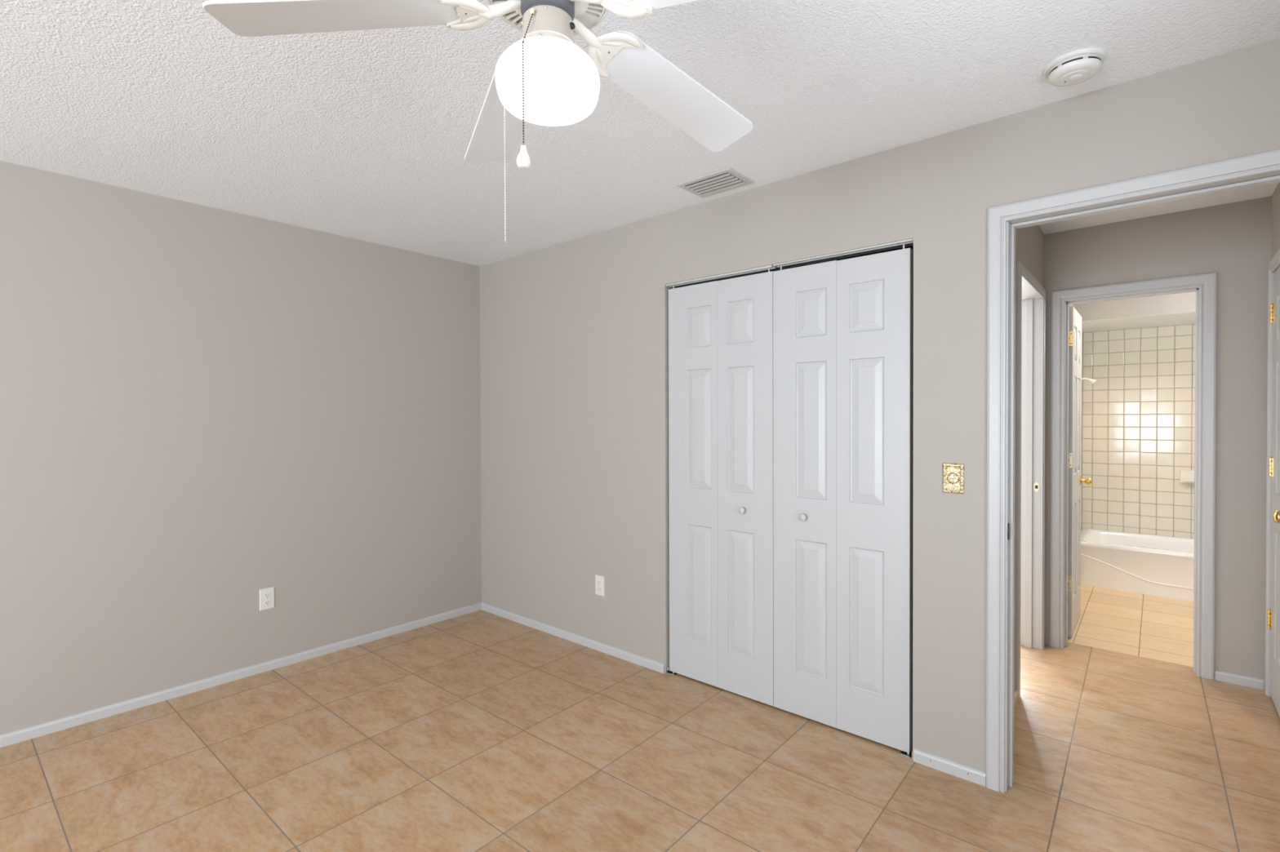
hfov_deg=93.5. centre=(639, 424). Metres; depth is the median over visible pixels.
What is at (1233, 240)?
wall
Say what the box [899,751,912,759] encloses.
bracket
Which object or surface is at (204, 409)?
wall
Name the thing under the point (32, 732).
baseboard
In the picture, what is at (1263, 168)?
trim
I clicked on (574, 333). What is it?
wall
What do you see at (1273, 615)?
door
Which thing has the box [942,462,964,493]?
light switch
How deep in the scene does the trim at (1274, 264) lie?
2.91 m
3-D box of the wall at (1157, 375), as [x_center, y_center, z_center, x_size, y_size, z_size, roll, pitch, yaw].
[4.606,0.071,4.975,1.525,2.440,0.118,0,1,41]
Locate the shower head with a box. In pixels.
[1081,377,1096,384]
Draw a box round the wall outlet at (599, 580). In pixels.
[595,574,604,596]
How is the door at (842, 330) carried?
hanging from the door track
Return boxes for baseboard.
[0,602,482,747]
[480,602,665,673]
[913,748,986,786]
[1013,688,1017,707]
[1214,670,1264,689]
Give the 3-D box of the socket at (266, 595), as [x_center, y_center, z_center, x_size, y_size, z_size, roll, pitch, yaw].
[-2.013,0.926,3.252,0.003,0.027,0.033,0,1,41]
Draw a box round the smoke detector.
[1044,48,1106,86]
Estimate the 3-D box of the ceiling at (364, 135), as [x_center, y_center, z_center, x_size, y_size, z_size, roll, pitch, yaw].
[-0.014,-1.149,1.999,4.900,0.100,10.670,0,1,41]
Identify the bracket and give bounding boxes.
[666,666,678,675]
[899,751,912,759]
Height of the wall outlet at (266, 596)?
0.115 m
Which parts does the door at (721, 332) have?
panel, knob, panel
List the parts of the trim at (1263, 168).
strike plate, hall casing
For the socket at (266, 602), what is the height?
0.027 m
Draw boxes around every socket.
[263,592,271,598]
[263,600,271,605]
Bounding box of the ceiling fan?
[202,0,753,239]
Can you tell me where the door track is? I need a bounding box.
[665,238,913,287]
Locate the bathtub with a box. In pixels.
[1080,528,1194,601]
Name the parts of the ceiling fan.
blade, blade, pull chain, pull chain, glass globe, blade, blade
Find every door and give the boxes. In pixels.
[668,267,773,706]
[773,244,912,753]
[1067,306,1092,637]
[1267,266,1279,717]
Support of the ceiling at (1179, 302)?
attached to the wall at (1029, 241)
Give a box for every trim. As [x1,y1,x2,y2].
[986,148,1279,793]
[1015,260,1045,699]
[1049,271,1217,679]
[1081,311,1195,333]
[1264,248,1279,697]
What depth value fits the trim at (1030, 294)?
3.51 m
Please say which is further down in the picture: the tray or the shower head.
the tray
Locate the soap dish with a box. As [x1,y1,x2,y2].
[1179,470,1194,484]
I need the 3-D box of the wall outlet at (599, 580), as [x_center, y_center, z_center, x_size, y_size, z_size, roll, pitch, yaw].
[-0.237,0.944,3.514,0.071,0.115,0.009,0,1,41]
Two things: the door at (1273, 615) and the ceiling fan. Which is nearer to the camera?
the ceiling fan
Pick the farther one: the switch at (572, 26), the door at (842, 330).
the door at (842, 330)
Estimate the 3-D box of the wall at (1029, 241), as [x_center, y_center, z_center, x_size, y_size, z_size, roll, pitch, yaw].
[2.647,0.090,3.971,0.135,2.440,4.235,0,1,41]
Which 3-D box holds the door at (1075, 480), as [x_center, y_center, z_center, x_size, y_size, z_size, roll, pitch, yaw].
[2.795,0.289,3.880,0.166,2.018,0.575,0,1,41]
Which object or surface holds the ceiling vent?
in the ceiling at (364, 135)
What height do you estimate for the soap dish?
0.108 m
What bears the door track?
attached to the wall at (574, 333)
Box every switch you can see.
[569,22,575,29]
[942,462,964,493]
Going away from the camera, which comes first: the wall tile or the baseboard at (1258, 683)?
the baseboard at (1258, 683)
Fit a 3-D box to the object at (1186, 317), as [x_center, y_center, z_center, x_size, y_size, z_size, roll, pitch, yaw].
[4.299,-0.980,4.611,1.525,0.328,0.812,0,1,41]
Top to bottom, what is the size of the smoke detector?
0.047 m
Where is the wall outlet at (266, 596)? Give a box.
[259,586,274,611]
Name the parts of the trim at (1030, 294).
strike plate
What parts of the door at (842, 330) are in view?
knob, panel, panel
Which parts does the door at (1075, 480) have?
panel, knob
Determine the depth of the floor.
2.36 m
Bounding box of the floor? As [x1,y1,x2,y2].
[0,585,1279,851]
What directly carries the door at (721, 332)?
hanging from the door track
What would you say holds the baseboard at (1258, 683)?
attached to the wall at (1233, 240)
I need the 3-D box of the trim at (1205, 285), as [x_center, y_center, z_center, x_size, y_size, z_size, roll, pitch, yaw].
[2.732,0.268,3.370,0.707,2.097,0.141,0,1,41]
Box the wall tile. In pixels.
[1081,324,1195,538]
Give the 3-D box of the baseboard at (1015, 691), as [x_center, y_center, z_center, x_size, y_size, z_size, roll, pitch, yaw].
[1.570,1.304,2.614,0.012,0.049,0.745,0,1,41]
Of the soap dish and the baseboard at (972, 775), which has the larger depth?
the soap dish
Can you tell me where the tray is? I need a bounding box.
[1182,478,1194,482]
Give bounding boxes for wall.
[0,160,481,735]
[479,37,1279,772]
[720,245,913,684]
[1013,225,1082,690]
[1044,195,1271,680]
[1081,325,1195,537]
[1271,182,1279,259]
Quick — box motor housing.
[485,0,608,35]
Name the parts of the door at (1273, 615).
knob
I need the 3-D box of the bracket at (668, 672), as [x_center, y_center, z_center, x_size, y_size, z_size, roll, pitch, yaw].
[0.175,1.312,3.202,0.050,0.030,0.043,0,1,41]
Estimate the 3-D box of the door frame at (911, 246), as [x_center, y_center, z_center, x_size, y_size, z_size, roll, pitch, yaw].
[0.870,0.105,3.143,1.520,2.440,0.660,0,1,41]
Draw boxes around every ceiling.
[0,0,1279,266]
[1072,291,1195,320]
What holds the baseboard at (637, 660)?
attached to the wall at (574, 333)
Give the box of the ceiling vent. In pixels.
[675,167,755,197]
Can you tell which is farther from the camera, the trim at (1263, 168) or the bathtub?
the bathtub
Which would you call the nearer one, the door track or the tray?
the door track
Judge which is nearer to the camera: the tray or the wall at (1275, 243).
the wall at (1275, 243)

